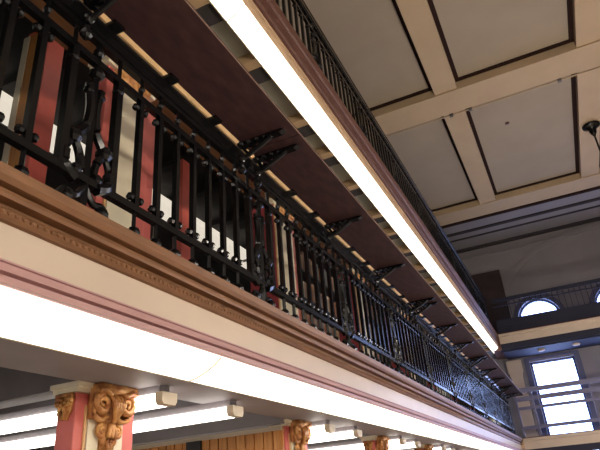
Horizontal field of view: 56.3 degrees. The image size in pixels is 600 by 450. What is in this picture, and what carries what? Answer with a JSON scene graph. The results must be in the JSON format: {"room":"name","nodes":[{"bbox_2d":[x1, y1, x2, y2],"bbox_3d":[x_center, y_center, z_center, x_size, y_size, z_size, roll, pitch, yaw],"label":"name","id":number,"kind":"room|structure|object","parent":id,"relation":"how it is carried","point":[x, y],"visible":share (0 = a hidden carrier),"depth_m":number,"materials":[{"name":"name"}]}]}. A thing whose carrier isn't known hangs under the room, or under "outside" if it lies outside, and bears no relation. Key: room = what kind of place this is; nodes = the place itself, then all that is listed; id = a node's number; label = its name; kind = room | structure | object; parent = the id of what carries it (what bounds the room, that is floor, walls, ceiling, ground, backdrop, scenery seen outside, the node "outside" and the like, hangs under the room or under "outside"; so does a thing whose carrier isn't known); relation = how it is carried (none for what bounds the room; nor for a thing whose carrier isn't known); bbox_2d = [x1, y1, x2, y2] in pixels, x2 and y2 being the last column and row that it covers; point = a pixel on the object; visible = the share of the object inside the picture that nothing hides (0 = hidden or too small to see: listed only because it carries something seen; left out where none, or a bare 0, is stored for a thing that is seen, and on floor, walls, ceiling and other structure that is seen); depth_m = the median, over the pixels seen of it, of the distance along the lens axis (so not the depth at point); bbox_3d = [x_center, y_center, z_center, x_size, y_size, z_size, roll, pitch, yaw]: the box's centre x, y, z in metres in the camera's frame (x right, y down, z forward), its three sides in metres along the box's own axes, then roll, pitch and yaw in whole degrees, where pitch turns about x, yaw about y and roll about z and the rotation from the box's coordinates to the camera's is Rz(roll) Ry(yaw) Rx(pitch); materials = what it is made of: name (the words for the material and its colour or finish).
{"room":"library","nodes":[
{"label":"library","id":0,"kind":"room"},
{"bbox_2d":[0,140,250,449],"bbox_3d":[-1.667,1.013,8.546,0.200,9.470,25.400,-16,-28,21],"label":"wall","id":1,"kind":"structure","parent":0,"point":[54,179],"depth_m":8.10,"materials":[{"name":"white paint"}]},
{"bbox_2d":[0,367,74,408],"bbox_3d":[-2.046,1.065,3.624,2.600,0.240,0.180,-16,-28,21],"label":"trim","id":2,"kind":"structure","parent":1,"relation":"attached to","point":[17,387],"depth_m":3.38,"materials":[{"name":"grey paint"}]},
{"bbox_2d":[2,50,79,93],"bbox_3d":[-2.255,-1.391,4.977,2.300,0.070,0.100,-16,-28,21],"label":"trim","id":3,"kind":"structure","parent":1,"relation":"attached to","point":[9,84],"depth_m":5.08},
{"bbox_2d":[0,399,199,437],"bbox_3d":[-1.573,1.471,4.530,2.600,0.240,0.180,-16,-28,21],"label":"trim","id":4,"kind":"structure","parent":1,"relation":"attached to","point":[180,403],"depth_m":4.68,"materials":[{"name":"grey paint"}]},
{"bbox_2d":[8,3,223,96],"bbox_3d":[-1.942,-1.396,5.020,2.835,0.070,0.225,-16,-28,21],"label":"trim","id":5,"kind":"structure","parent":1,"relation":"attached to","point":[207,12],"depth_m":4.89,"materials":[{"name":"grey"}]},
{"bbox_2d":[49,66,270,154],"bbox_3d":[-1.585,-1.090,5.704,2.835,0.070,0.225,-16,-28,21],"label":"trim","id":6,"kind":"structure","parent":1,"relation":"attached to","point":[259,74],"depth_m":5.23,"materials":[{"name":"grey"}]},
{"bbox_2d":[0,3,323,259],"bbox_3d":[0.031,0.584,9.490,2.400,0.020,22.100,-16,-28,21],"label":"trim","id":7,"kind":"structure","parent":1,"relation":"attached to","point":[23,29],"depth_m":5.67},
{"bbox_2d":[40,412,284,449],"bbox_3d":[-1.302,1.849,4.960,2.590,0.140,0.120,-16,-28,21],"label":"trim","id":8,"kind":"structure","parent":1,"relation":"attached to","point":[248,421],"depth_m":4.70,"materials":[{"name":"grey paint"}]},
{"bbox_2d":[160,194,171,220],"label":"tube light","id":9,"kind":"object","parent":1,"relation":"attached to","point":[165,205],"depth_m":7.04,"materials":[{"name":"white"}]},
{"bbox_2d":[153,154,201,172],"bbox_3d":[-1.460,-0.709,6.502,2.300,0.070,0.100,-16,-28,21],"label":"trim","id":10,"kind":"structure","parent":1,"relation":"attached to","point":[167,166],"depth_m":6.47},
{"bbox_2d":[168,181,229,200],"bbox_3d":[-1.155,-0.447,7.087,2.300,0.070,0.100,-16,-28,21],"label":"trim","id":11,"kind":"structure","parent":1,"relation":"attached to","point":[200,192],"depth_m":7.05,"materials":[{"name":"black"}]},
{"bbox_2d":[196,217,204,241],"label":"book","id":12,"kind":"object","parent":1,"relation":"attached to","point":[200,225],"depth_m":7.66,"materials":[{"name":"white"}]},
{"bbox_2d":[212,228,219,250],"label":"tube light","id":13,"kind":"object","parent":1,"relation":"attached to","point":[215,234],"depth_m":7.97,"materials":[{"name":"white"}]},
{"bbox_2d":[212,209,253,228],"bbox_3d":[-0.780,-0.126,7.804,2.300,0.070,0.100,-16,-28,21],"label":"trim","id":14,"kind":"structure","parent":1,"relation":"attached to","point":[229,220],"depth_m":7.85,"materials":[{"name":"black"}]},
{"bbox_2d":[152,125,315,188],"bbox_3d":[-1.147,-0.714,6.545,2.835,0.070,0.225,-16,-28,21],"label":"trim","id":15,"kind":"structure","parent":1,"relation":"attached to","point":[166,178],"depth_m":6.56,"materials":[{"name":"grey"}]},
{"bbox_2d":[151,156,339,219],"bbox_3d":[-0.842,-0.453,7.130,2.835,0.070,0.225,-16,-28,21],"label":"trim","id":16,"kind":"structure","parent":1,"relation":"attached to","point":[200,202],"depth_m":7.17,"materials":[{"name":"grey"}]},
{"bbox_2d":[196,188,363,241],"bbox_3d":[-0.468,-0.132,7.847,2.835,0.070,0.225,-16,-28,21],"label":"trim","id":17,"kind":"structure","parent":1,"relation":"attached to","point":[229,228],"depth_m":7.96,"materials":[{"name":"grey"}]},
{"bbox_2d":[307,434,371,446],"bbox_3d":[0.319,3.093,8.157,2.600,0.240,0.180,-16,-28,21],"label":"trim","id":18,"kind":"structure","parent":1,"relation":"attached to","point":[363,435],"depth_m":7.95,"materials":[{"name":"paint"}]},
{"bbox_2d":[355,40,599,138],"bbox_3d":[5.858,-3.483,11.230,13.700,0.220,0.780,-16,-28,21],"label":"trim","id":19,"kind":"structure","parent":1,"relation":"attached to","point":[564,60],"depth_m":11.81,"materials":[{"name":"paint"}]},
{"bbox_2d":[386,66,599,136],"bbox_3d":[6.374,-3.300,11.420,12.200,0.060,0.070,-16,-28,21],"label":"conduit pipe","id":20,"kind":"object","parent":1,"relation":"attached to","point":[559,80],"visible":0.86,"depth_m":12.24,"materials":[{"name":"metal"}]},
{"bbox_2d":[433,168,599,225],"bbox_3d":[8.360,-1.337,16.027,13.700,0.220,0.780,-16,-28,21],"label":"trim","id":21,"kind":"structure","parent":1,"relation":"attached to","point":[572,183],"depth_m":16.59,"materials":[{"name":"paint"}]},
{"bbox_2d":[441,186,599,228],"bbox_3d":[8.563,-1.150,16.408,13.700,0.250,0.160,-16,-28,21],"label":"trim","id":22,"kind":"structure","parent":1,"relation":"attached to","point":[597,187],"depth_m":17.05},
{"bbox_2d":[443,189,599,234],"bbox_3d":[8.724,-1.017,16.719,13.700,0.240,0.590,-16,-28,21],"label":"trim","id":23,"kind":"structure","parent":1,"relation":"attached to","point":[596,193],"depth_m":17.39,"materials":[{"name":"paint"}]},
{"bbox_2d":[446,197,599,236],"bbox_3d":[8.885,-0.862,17.015,13.700,0.280,0.150,-16,-28,21],"label":"trim","id":24,"kind":"structure","parent":1,"relation":"attached to","point":[597,198],"depth_m":17.63,"materials":[{"name":"grey"}]},
{"bbox_2d":[448,200,599,240],"bbox_3d":[9.002,-0.770,17.246,13.700,0.260,0.400,-16,-28,21],"label":"trim","id":25,"kind":"structure","parent":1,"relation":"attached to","point":[591,204],"depth_m":17.91,"materials":[{"name":"paint"}]},
{"bbox_2d":[450,205,599,242],"bbox_3d":[9.107,-0.668,17.438,13.700,0.290,0.080,-16,-28,21],"label":"trim","id":26,"kind":"structure","parent":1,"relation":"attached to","point":[597,205],"depth_m":18.07,"materials":[{"name":"grey"}]},
{"bbox_2d":[451,207,599,249],"bbox_3d":[9.310,-0.502,17.834,13.700,0.270,0.870,-16,-28,21],"label":"trim","id":27,"kind":"structure","parent":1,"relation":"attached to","point":[595,212],"depth_m":18.49,"materials":[{"name":"paint"}]},
{"bbox_2d":[344,157,413,241],"bbox_3d":[1.166,-0.303,7.827,0.189,0.174,2.620,-16,-28,21],"label":"strip light","id":28,"kind":"object","parent":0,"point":[356,169],"visible":0.94,"depth_m":7.59,"materials":[{"name":"white plastic"}]},
{"bbox_2d":[279,0,575,209],"bbox_3d":[4.137,-5.061,8.144,14.200,0.150,25.650,-16,-28,21],"label":"ceiling","id":29,"kind":"structure","parent":0,"point":[369,38],"depth_m":11.70,"materials":[{"name":"paint"}]},
{"bbox_2d":[369,0,432,110],"bbox_3d":[0.788,-3.573,10.378,2.230,0.030,5.050,-16,-28,21],"label":"trim","id":30,"kind":"structure","parent":29,"relation":"attached to","point":[394,2],"depth_m":11.54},
{"bbox_2d":[396,0,456,95],"bbox_3d":[2.009,-3.842,9.862,0.470,0.190,5.050,-16,-28,21],"label":"trim","id":31,"kind":"structure","parent":29,"relation":"attached to","point":[417,16],"depth_m":10.57,"materials":[{"name":"paint"}]},
{"bbox_2d":[431,116,477,211],"bbox_3d":[3.292,-1.425,15.179,2.230,0.030,5.040,-16,-28,21],"label":"trim","id":32,"kind":"structure","parent":29,"relation":"attached to","point":[443,120],"depth_m":15.44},
{"bbox_2d":[444,109,495,203],"bbox_3d":[4.513,-1.694,14.663,0.470,0.190,5.040,-16,-28,21],"label":"trim","id":33,"kind":"structure","parent":29,"relation":"attached to","point":[459,126],"depth_m":14.26,"materials":[{"name":"paint"}]},
{"bbox_2d":[427,0,573,81],"bbox_3d":[3.266,-4.269,9.397,2.340,0.030,5.050,-16,-28,21],"label":"trim","id":34,"kind":"structure","parent":29,"relation":"attached to","point":[430,2],"depth_m":11.09,"materials":[{"name":"brown wood"}]},
{"bbox_2d":[465,73,578,194],"bbox_3d":[5.770,-2.121,14.198,2.340,0.030,5.040,-16,-28,21],"label":"trim","id":35,"kind":"structure","parent":29,"relation":"attached to","point":[573,79],"depth_m":14.39,"materials":[{"name":"brown wood"}]},
{"bbox_2d":[572,0,599,47],"bbox_3d":[4.532,-4.551,8.863,0.460,0.190,5.050,-16,-28,21],"label":"trim","id":36,"kind":"structure","parent":29,"relation":"attached to","point":[586,13],"depth_m":10.38,"materials":[{"name":"paint"}]},
{"bbox_2d":[575,65,599,177],"bbox_3d":[7.036,-2.403,13.664,0.460,0.190,5.040,-16,-28,21],"label":"trim","id":37,"kind":"structure","parent":29,"relation":"attached to","point":[588,83],"depth_m":13.10,"materials":[{"name":"paint"}]},
{"bbox_2d":[582,121,599,151],"bbox_3d":[7.219,0.482,12.023,1.094,6.446,0.981,-16,-28,21],"label":"pendant lamp","id":38,"kind":"object","parent":37,"relation":"hanging from","point":[591,127],"visible":1,"depth_m":13.30,"materials":[{"name":"black metal"}]},
{"bbox_2d":[458,221,599,438],"bbox_3d":[9.991,3.893,16.434,14.100,9.470,0.350,-16,-28,21],"label":"wall","id":39,"kind":"structure","parent":0,"point":[571,259],"depth_m":18.20,"materials":[{"name":"paint"}]},
{"bbox_2d":[208,0,244,21],"bbox_3d":[-1.098,-2.245,3.488,0.189,0.174,2.650,-16,-28,21],"label":"strip light","id":40,"kind":"object","parent":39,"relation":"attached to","point":[227,9],"visible":1,"depth_m":4.49,"materials":[{"name":"white plastic"}]},
{"bbox_2d":[237,53,260,71],"bbox_3d":[-0.620,-1.432,5.150,0.540,0.096,0.110,-16,-28,21],"label":"trim","id":41,"kind":"structure","parent":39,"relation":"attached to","point":[248,61],"depth_m":5.05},
{"bbox_2d":[226,6,356,167],"bbox_3d":[0.037,-1.271,5.663,0.189,0.174,2.630,-16,-28,21],"label":"strip light","id":42,"kind":"object","parent":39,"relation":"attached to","point":[244,25],"visible":0.95,"depth_m":5.34,"materials":[{"name":"white plastic"}]},
{"bbox_2d":[287,113,307,127],"bbox_3d":[-0.181,-1.056,5.990,0.540,0.096,0.110,-16,-28,21],"label":"trim","id":43,"kind":"structure","parent":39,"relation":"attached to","point":[297,120],"depth_m":5.89,"materials":[{"name":"wood"}]},
{"bbox_2d":[315,146,333,159],"bbox_3d":[0.124,-0.794,6.576,0.540,0.096,0.110,-16,-28,21],"label":"trim","id":44,"kind":"structure","parent":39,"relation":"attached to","point":[324,152],"depth_m":6.47,"materials":[{"name":"wood"}]},
{"bbox_2d":[210,20,494,357],"bbox_3d":[1.353,0.212,8.966,0.540,0.020,22.100,-16,-28,21],"label":"trim","id":45,"kind":"structure","parent":39,"relation":"attached to","point":[224,32],"depth_m":5.82,"materials":[{"name":"beige paint"}]},
{"bbox_2d":[242,0,498,346],"bbox_3d":[1.386,-0.164,8.269,0.230,0.082,20.700,-16,-28,21],"label":"trim","id":46,"kind":"structure","parent":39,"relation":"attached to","point":[247,3],"depth_m":6.18,"materials":[{"name":"white paint"}]},
{"bbox_2d":[252,0,497,342],"bbox_3d":[1.397,-0.355,8.348,0.297,0.261,20.700,-16,-28,21],"label":"trim","id":47,"kind":"structure","parent":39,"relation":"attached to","point":[269,9],"depth_m":6.53,"materials":[{"name":"paint"}]},
{"bbox_2d":[275,0,489,321],"bbox_3d":[2.322,-0.131,10.520,0.076,1.096,16.040,-16,-28,21],"label":"iron railing","id":48,"kind":"object","parent":47,"relation":"on","point":[316,39],"visible":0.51,"depth_m":8.15,"materials":[{"name":"black metal"}]},
{"bbox_2d":[404,235,448,287],"bbox_3d":[2.292,0.663,9.986,0.189,0.174,2.620,-16,-28,21],"label":"strip light","id":49,"kind":"object","parent":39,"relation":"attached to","point":[414,245],"visible":0.92,"depth_m":9.80,"materials":[{"name":"white plastic"}]},
{"bbox_2d":[441,282,472,318],"bbox_3d":[3.421,1.631,12.150,0.189,0.174,2.630,-16,-28,21],"label":"strip light","id":50,"kind":"object","parent":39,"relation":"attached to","point":[451,293],"visible":0.94,"depth_m":12.00,"materials":[{"name":"white plastic"}]},
{"bbox_2d":[466,314,488,340],"bbox_3d":[4.545,2.595,14.305,0.189,0.174,2.600,-16,-28,21],"label":"strip light","id":51,"kind":"object","parent":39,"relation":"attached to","point":[472,320],"visible":0.92,"depth_m":14.17,"materials":[{"name":"white"}]},
{"bbox_2d":[471,270,510,333],"bbox_3d":[6.261,2.792,18.605,1.260,2.494,0.089,-16,-28,21],"label":"door","id":52,"kind":"structure","parent":39,"relation":"in","point":[490,284],"depth_m":18.71,"materials":[{"name":"brown wood"}]},
{"bbox_2d":[491,336,505,359],"bbox_3d":[6.155,3.811,17.410,0.305,0.466,1.399,-16,-28,21],"label":"trim","id":53,"kind":"structure","parent":39,"relation":"attached to","point":[498,353],"depth_m":17.03,"materials":[{"name":"wood"}]},
{"bbox_2d":[506,360,538,436],"bbox_3d":[6.805,5.340,17.133,0.440,2.354,0.169,-16,-28,21],"label":"trim","id":54,"kind":"structure","parent":39,"relation":"attached to","point":[514,368],"depth_m":17.15,"materials":[{"name":"beige paint"}]},
{"bbox_2d":[456,216,599,253],"bbox_3d":[9.535,-0.172,18.169,13.700,0.080,0.180,-16,-28,21],"label":"trim","id":55,"kind":"structure","parent":39,"relation":"attached to","point":[595,219],"depth_m":18.83,"materials":[{"name":"grey"}]},
{"bbox_2d":[461,227,599,259],"bbox_3d":[9.582,0.117,18.082,13.700,0.040,0.070,-16,-28,21],"label":"trim","id":56,"kind":"structure","parent":39,"relation":"attached to","point":[597,227],"depth_m":18.81,"materials":[{"name":"paint"}]},
{"bbox_2d":[513,294,564,317],"bbox_3d":[7.691,2.920,17.972,1.600,1.420,0.310,-16,-28,21],"label":"window","id":57,"kind":"structure","parent":39,"relation":"in","point":[539,301],"depth_m":18.17,"materials":[{"name":"white glass"}]},
{"bbox_2d":[503,335,599,359],"bbox_3d":[9.512,3.042,16.075,7.075,0.250,1.278,-16,-28,21],"label":"trim","id":58,"kind":"structure","parent":39,"relation":"attached to","point":[594,340],"depth_m":16.68,"materials":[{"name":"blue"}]},
{"bbox_2d":[504,223,599,317],"bbox_3d":[9.610,1.461,17.479,6.440,3.300,0.050,-16,-28,21],"label":"trim","id":59,"kind":"structure","parent":39,"relation":"attached to","point":[535,251],"depth_m":18.58,"materials":[{"name":"paint"}]},
{"bbox_2d":[523,350,599,435],"bbox_3d":[7.827,5.070,16.788,1.600,2.410,0.060,-16,-28,21],"label":"trim","id":60,"kind":"structure","parent":39,"relation":"attached to","point":[576,352],"depth_m":16.88,"materials":[{"name":"blue"}]},
{"bbox_2d":[530,356,595,434],"bbox_3d":[7.924,5.212,16.934,1.300,2.270,0.130,-16,-28,21],"label":"window","id":61,"kind":"structure","parent":39,"relation":"in","point":[565,369],"depth_m":16.98,"materials":[{"name":"white glass"}]},
{"bbox_2d":[589,283,599,302],"bbox_3d":[9.733,2.346,17.164,1.600,1.420,0.310,-16,-28,21],"label":"window","id":62,"kind":"structure","parent":39,"relation":"in","point":[595,290],"depth_m":17.40,"materials":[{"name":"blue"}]},
{"bbox_2d":[498,316,599,343],"bbox_3d":[9.188,2.559,15.600,7.075,0.286,0.140,-16,-28,21],"label":"trim","id":63,"kind":"structure","parent":0,"point":[590,323],"depth_m":16.31,"materials":[{"name":"beige wood"}]},
{"bbox_2d":[491,278,599,333],"bbox_3d":[8.156,2.210,16.294,4.850,1.096,0.060,-16,-28,21],"label":"iron railing","id":64,"kind":"object","parent":63,"relation":"on","point":[589,310],"visible":1,"depth_m":16.57,"materials":[{"name":"grey metal"}]},
{"bbox_2d":[501,327,599,350],"bbox_3d":[9.219,2.778,15.522,7.075,0.180,0.080,-16,-28,21],"label":"trim","id":65,"kind":"structure","parent":63,"relation":"attached to","point":[595,331],"depth_m":16.25,"materials":[{"name":"grey"}]},
{"bbox_2d":[523,429,599,449],"bbox_3d":[9.415,5.198,14.301,7.075,0.286,0.140,-16,-28,21],"label":"trim","id":66,"kind":"structure","parent":0,"point":[589,436],"depth_m":15.17,"materials":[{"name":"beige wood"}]},
{"bbox_2d":[514,377,599,437],"bbox_3d":[8.374,4.745,15.046,4.850,1.328,0.100,-16,-28,21],"label":"iron railing","id":67,"kind":"object","parent":66,"relation":"on","point":[597,379],"visible":0.86,"depth_m":15.57,"materials":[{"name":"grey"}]},
{"bbox_2d":[529,442,599,449],"bbox_3d":[9.446,5.417,14.223,7.075,0.180,0.080,-16,-28,21],"label":"trim","id":68,"kind":"structure","parent":66,"relation":"attached to","point":[588,446],"depth_m":14.99,"materials":[{"name":"grey"}]},
{"bbox_3d":[4.908,3.550,3.981,14.200,0.100,25.400,-16,-28,21],"label":"floor","id":69,"kind":"structure","parent":0,"visible":0},
{"bbox_2d":[50,380,138,449],"bbox_3d":[-0.914,1.891,2.370,0.274,2.344,0.501,-16,-28,21],"label":"column","id":70,"kind":"structure","parent":69,"relation":"on","point":[90,416],"depth_m":2.70,"materials":[{"name":"red paint"}]},
{"bbox_2d":[0,338,478,449],"bbox_3d":[1.365,2.521,7.078,0.340,0.326,20.700,-16,-28,21],"label":"trim","id":71,"kind":"structure","parent":70,"relation":"on","point":[13,355],"depth_m":2.80,"materials":[{"name":"grey paint"}]},
{"bbox_2d":[0,428,55,449],"bbox_3d":[-1.765,1.393,3.757,0.981,0.100,0.593,-16,-28,21],"label":"light","id":72,"kind":"object","parent":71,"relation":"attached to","point":[44,438],"depth_m":4.04,"materials":[{"name":"white plastic"}]},
{"bbox_2d":[0,405,57,434],"bbox_3d":[-1.488,1.010,3.028,0.918,0.100,0.481,-16,-28,21],"label":"light","id":73,"kind":"object","parent":71,"relation":"attached to","point":[41,417],"depth_m":3.21,"materials":[{"name":"white plastic"}]},
{"bbox_2d":[134,385,176,411],"bbox_3d":[-0.742,0.802,2.735,0.527,0.100,0.485,-16,-28,21],"label":"light","id":74,"kind":"object","parent":71,"relation":"attached to","point":[154,397],"depth_m":2.90,"materials":[{"name":"white plastic"}]},
{"bbox_2d":[133,400,242,432],"bbox_3d":[-0.734,1.106,3.353,1.104,0.100,0.602,-16,-28,21],"label":"light","id":75,"kind":"object","parent":71,"relation":"attached to","point":[206,412],"depth_m":3.55,"materials":[{"name":"white plastic"}]},
{"bbox_2d":[0,258,520,449],"bbox_3d":[1.633,2.469,6.962,0.230,0.082,20.700,-16,-28,21],"label":"trim","id":76,"kind":"structure","parent":71,"relation":"attached to","point":[14,276],"depth_m":2.49,"materials":[{"name":"pink paint"}]},
{"bbox_2d":[0,285,221,381],"bbox_3d":[-0.853,0.397,2.197,0.214,0.174,1.680,-16,-28,21],"label":"strip light","id":77,"kind":"object","parent":76,"relation":"attached to","point":[25,318],"visible":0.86,"depth_m":2.21,"materials":[{"name":"white plastic"}]},
{"bbox_2d":[0,222,522,449],"bbox_3d":[1.609,2.380,7.014,0.215,0.128,20.700,-16,-28,21],"label":"trim","id":78,"kind":"structure","parent":76,"relation":"on","point":[17,246],"depth_m":2.57,"materials":[{"name":"beige paint"}]},
{"bbox_2d":[0,161,522,444],"bbox_3d":[1.622,2.241,7.069,0.300,0.166,20.700,-16,-28,21],"label":"trim","id":79,"kind":"structure","parent":78,"relation":"on","point":[28,205],"depth_m":2.57,"materials":[{"name":"brown wood"}]},
{"bbox_2d":[0,0,515,434],"bbox_3d":[2.141,2.158,8.438,0.076,1.096,17.940,-16,-28,21],"label":"iron railing","id":80,"kind":"object","parent":79,"relation":"on","point":[435,363],"visible":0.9,"depth_m":3.33,"materials":[{"name":"black metal"}]},
{"bbox_2d":[79,0,299,173],"bbox_3d":[-1.102,-1.231,2.042,0.455,0.260,4.202,-16,-28,21],"label":"wooden shelf","id":81,"kind":"object","parent":80,"relation":"attached to","point":[172,33],"visible":1,"depth_m":3.08,"materials":[{"name":"brown wood"}]},
{"bbox_2d":[252,132,439,319],"bbox_3d":[0.708,0.321,5.511,0.455,0.260,4.202,-16,-28,21],"label":"wooden shelf","id":82,"kind":"object","parent":80,"relation":"attached to","point":[292,160],"visible":0.99,"depth_m":4.79,"materials":[{"name":"brown wood"}]},
{"bbox_2d":[412,297,489,370],"bbox_3d":[2.518,1.873,8.981,0.455,0.260,4.202,-16,-28,21],"label":"wooden shelf","id":83,"kind":"object","parent":80,"relation":"attached to","point":[437,312],"visible":0.92,"depth_m":8.45,"materials":[{"name":"brown wood"}]},
{"bbox_2d":[469,356,514,396],"bbox_3d":[4.327,3.426,12.451,0.455,0.260,4.202,-16,-28,21],"label":"wooden shelf","id":84,"kind":"object","parent":80,"relation":"attached to","point":[487,365],"visible":0.92,"depth_m":12.20,"materials":[{"name":"brown wood"}]},
{"bbox_2d":[499,385,522,402],"bbox_3d":[5.697,4.600,15.076,0.455,0.260,2.152,-16,-28,21],"label":"wooden shelf","id":85,"kind":"object","parent":80,"relation":"attached to","point":[513,391],"visible":0.75,"depth_m":15.16,"materials":[{"name":"brown wood"}]},
{"bbox_2d":[190,357,343,411],"bbox_3d":[-0.127,1.020,3.590,0.214,0.174,1.700,-16,-28,21],"label":"strip light","id":86,"kind":"object","parent":76,"relation":"attached to","point":[229,375],"visible":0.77,"depth_m":3.37,"materials":[{"name":"white plastic"}]},
{"bbox_2d":[320,396,404,427],"bbox_3d":[0.604,1.647,4.991,0.214,0.174,1.700,-16,-28,21],"label":"strip light","id":87,"kind":"object","parent":76,"relation":"attached to","point":[348,408],"visible":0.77,"depth_m":4.84,"materials":[{"name":"white plastic"}]},
{"bbox_2d":[389,416,441,436],"bbox_3d":[1.335,2.273,6.392,0.214,0.174,1.700,-16,-28,21],"label":"strip light","id":88,"kind":"object","parent":76,"relation":"attached to","point":[410,425],"visible":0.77,"depth_m":6.27,"materials":[{"name":"white plastic"}]},
{"bbox_2d":[428,428,466,443],"bbox_3d":[2.066,2.900,7.793,0.214,0.174,1.700,-16,-28,21],"label":"strip light","id":89,"kind":"object","parent":76,"relation":"attached to","point":[446,435],"visible":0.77,"depth_m":7.69,"materials":[{"name":"white plastic"}]},
{"bbox_2d":[456,436,484,447],"bbox_3d":[2.797,3.527,9.194,0.214,0.174,1.700,-16,-28,21],"label":"strip light","id":90,"kind":"object","parent":76,"relation":"attached to","point":[472,442],"visible":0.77,"depth_m":9.13,"materials":[{"name":"white"}]},
{"bbox_2d":[310,420,334,434],"bbox_3d":[-0.825,1.999,5.153,2.435,0.100,0.124,-16,-28,21],"label":"light","id":91,"kind":"object","parent":71,"relation":"attached to","point":[323,426],"visible":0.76,"depth_m":4.71,"materials":[{"name":"white plastic"}]},
{"bbox_2d":[310,425,325,434],"bbox_3d":[-0.843,2.024,5.152,2.390,0.055,0.120,-16,-28,21],"label":"diffuser","id":92,"kind":"object","parent":91,"relation":"attached to","point":[316,429],"depth_m":4.71,"materials":[{"name":"white"}]},
{"bbox_2d":[308,426,361,443],"bbox_3d":[-0.532,2.250,5.714,2.435,0.100,0.124,-16,-28,21],"label":"light","id":93,"kind":"object","parent":71,"relation":"attached to","point":[348,432],"visible":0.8,"depth_m":5.31,"materials":[{"name":"white plastic"}]},
{"bbox_2d":[308,431,356,443],"bbox_3d":[-0.551,2.275,5.712,2.390,0.055,0.120,-16,-28,21],"label":"diffuser","id":94,"kind":"object","parent":93,"relation":"attached to","point":[338,435],"depth_m":5.32,"materials":[{"name":"white plastic"}]},
{"bbox_2d":[307,440,364,449],"bbox_3d":[0.524,2.415,6.233,0.715,0.100,1.208,-16,-28,21],"label":"light","id":95,"kind":"object","parent":71,"relation":"attached to","point":[351,445],"depth_m":6.77,"materials":[{"name":"white plastic"}]},
{"bbox_2d":[315,439,399,449],"bbox_3d":[0.103,2.836,6.965,2.390,0.055,0.120,-16,-28,21],"label":"diffuser","id":96,"kind":"object","parent":95,"relation":"attached to","point":[357,445],"depth_m":6.73,"materials":[{"name":"white plastic"}]},
{"bbox_2d":[362,439,420,449],"bbox_3d":[0.414,3.061,7.527,2.435,0.100,0.124,-16,-28,21],"label":"light","id":97,"kind":"object","parent":71,"relation":"attached to","point":[410,443],"visible":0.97,"depth_m":7.10,"materials":[{"name":"white"}]},
{"bbox_2d":[362,442,414,449],"bbox_3d":[0.395,3.086,7.526,2.390,0.055,0.120,-16,-28,21],"label":"diffuser","id":98,"kind":"object","parent":97,"relation":"attached to","point":[408,444],"depth_m":7.11,"materials":[{"name":"white plastic"}]},
{"bbox_2d":[388,435,405,445],"bbox_3d":[1.024,2.277,6.041,0.445,0.100,1.207,-16,-28,21],"label":"light","id":99,"kind":"object","parent":71,"relation":"attached to","point":[392,441],"depth_m":6.53,"materials":[{"name":"white"}]},
{"bbox_2d":[132,425,283,449],"bbox_3d":[-1.170,2.940,4.403,2.472,2.298,0.080,-16,-28,21],"label":"slatted screen","id":100,"kind":"object","parent":69,"relation":"on","point":[267,438],"visible":1,"depth_m":4.59,"materials":[{"name":"orange wood"}]},
{"bbox_2d":[269,419,311,449],"bbox_3d":[0.032,2.702,4.183,0.274,2.344,0.501,-16,-28,21],"label":"column","id":101,"kind":"structure","parent":69,"relation":"on","point":[297,433],"depth_m":4.53,"materials":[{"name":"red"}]},
{"bbox_2d":[360,435,388,449],"bbox_3d":[0.978,3.514,5.996,0.274,2.344,0.501,-16,-28,21],"label":"column","id":102,"kind":"structure","parent":69,"relation":"on","point":[373,442],"depth_m":6.33,"materials":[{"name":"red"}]},
{"bbox_3d":[0.470,2.901,8.225,2.920,0.140,22.100,-16,-28,21],"label":"trim","id":103,"kind":"structure","parent":0,"visible":0},
{"bbox_2d":[2,32,63,183],"bbox_3d":[-1.946,-0.436,3.958,0.260,2.434,0.170,-16,-28,21],"label":"post","id":104,"kind":"object","parent":103,"relation":"on","point":[48,93],"visible":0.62,"depth_m":4.14,"materials":[{"name":"red paint"}]},
{"bbox_2d":[86,55,155,239],"bbox_3d":[-1.104,-0.268,3.472,0.236,1.574,0.544,-16,-28,21],"label":"column","id":105,"kind":"structure","parent":103,"relation":"on","point":[122,217],"depth_m":3.54,"materials":[{"name":"red paint"}]},
{"bbox_2d":[18,0,428,335],"bbox_3d":[0.985,0.882,8.010,0.200,0.045,20.700,-16,-28,21],"label":"trim","id":106,"kind":"structure","parent":105,"relation":"on","point":[40,4],"depth_m":4.18,"materials":[{"name":"brown metal"}]},
{"bbox_2d":[79,0,482,373],"bbox_3d":[0.959,0.639,8.132,0.190,0.100,20.700,-16,-28,21],"label":"trim","id":107,"kind":"structure","parent":106,"relation":"on","point":[103,17],"depth_m":4.65,"materials":[{"name":"beige wood"}]},
{"bbox_2d":[177,159,189,259],"bbox_3d":[-1.210,0.400,5.785,0.100,2.434,0.190,-16,-28,21],"label":"post","id":108,"kind":"object","parent":103,"relation":"on","point":[184,249],"visible":0.21,"depth_m":6.01,"materials":[{"name":"red paint"}]},
{"bbox_2d":[251,198,299,319],"bbox_3d":[-0.199,0.570,5.331,0.356,1.574,0.544,-16,-28,21],"label":"column","id":109,"kind":"structure","parent":103,"relation":"on","point":[278,301],"depth_m":5.32,"materials":[{"name":"red paint"}]},
{"bbox_2d":[294,239,337,323],"bbox_3d":[0.219,1.442,7.813,0.300,2.134,1.930,-16,-28,21],"label":"bookcase","id":110,"kind":"object","parent":103,"relation":"on","point":[301,245],"visible":0.02,"depth_m":8.06,"materials":[{"name":"metal"}]},
{"bbox_2d":[336,268,373,355],"bbox_3d":[0.747,1.381,7.144,0.356,1.574,0.544,-16,-28,21],"label":"column","id":111,"kind":"structure","parent":103,"relation":"on","point":[341,336],"depth_m":7.01,"materials":[{"name":"red paint"}]},
{"bbox_3d":[-1.898,-1.085,5.661,2.300,0.070,0.100,-16,-28,21],"label":"trim","id":112,"kind":"structure","parent":0,"visible":0},
{"bbox_2d":[0,91,12,126],"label":"tube light","id":113,"kind":"object","parent":112,"relation":"attached to","point":[6,100],"depth_m":5.11,"materials":[{"name":"white"}]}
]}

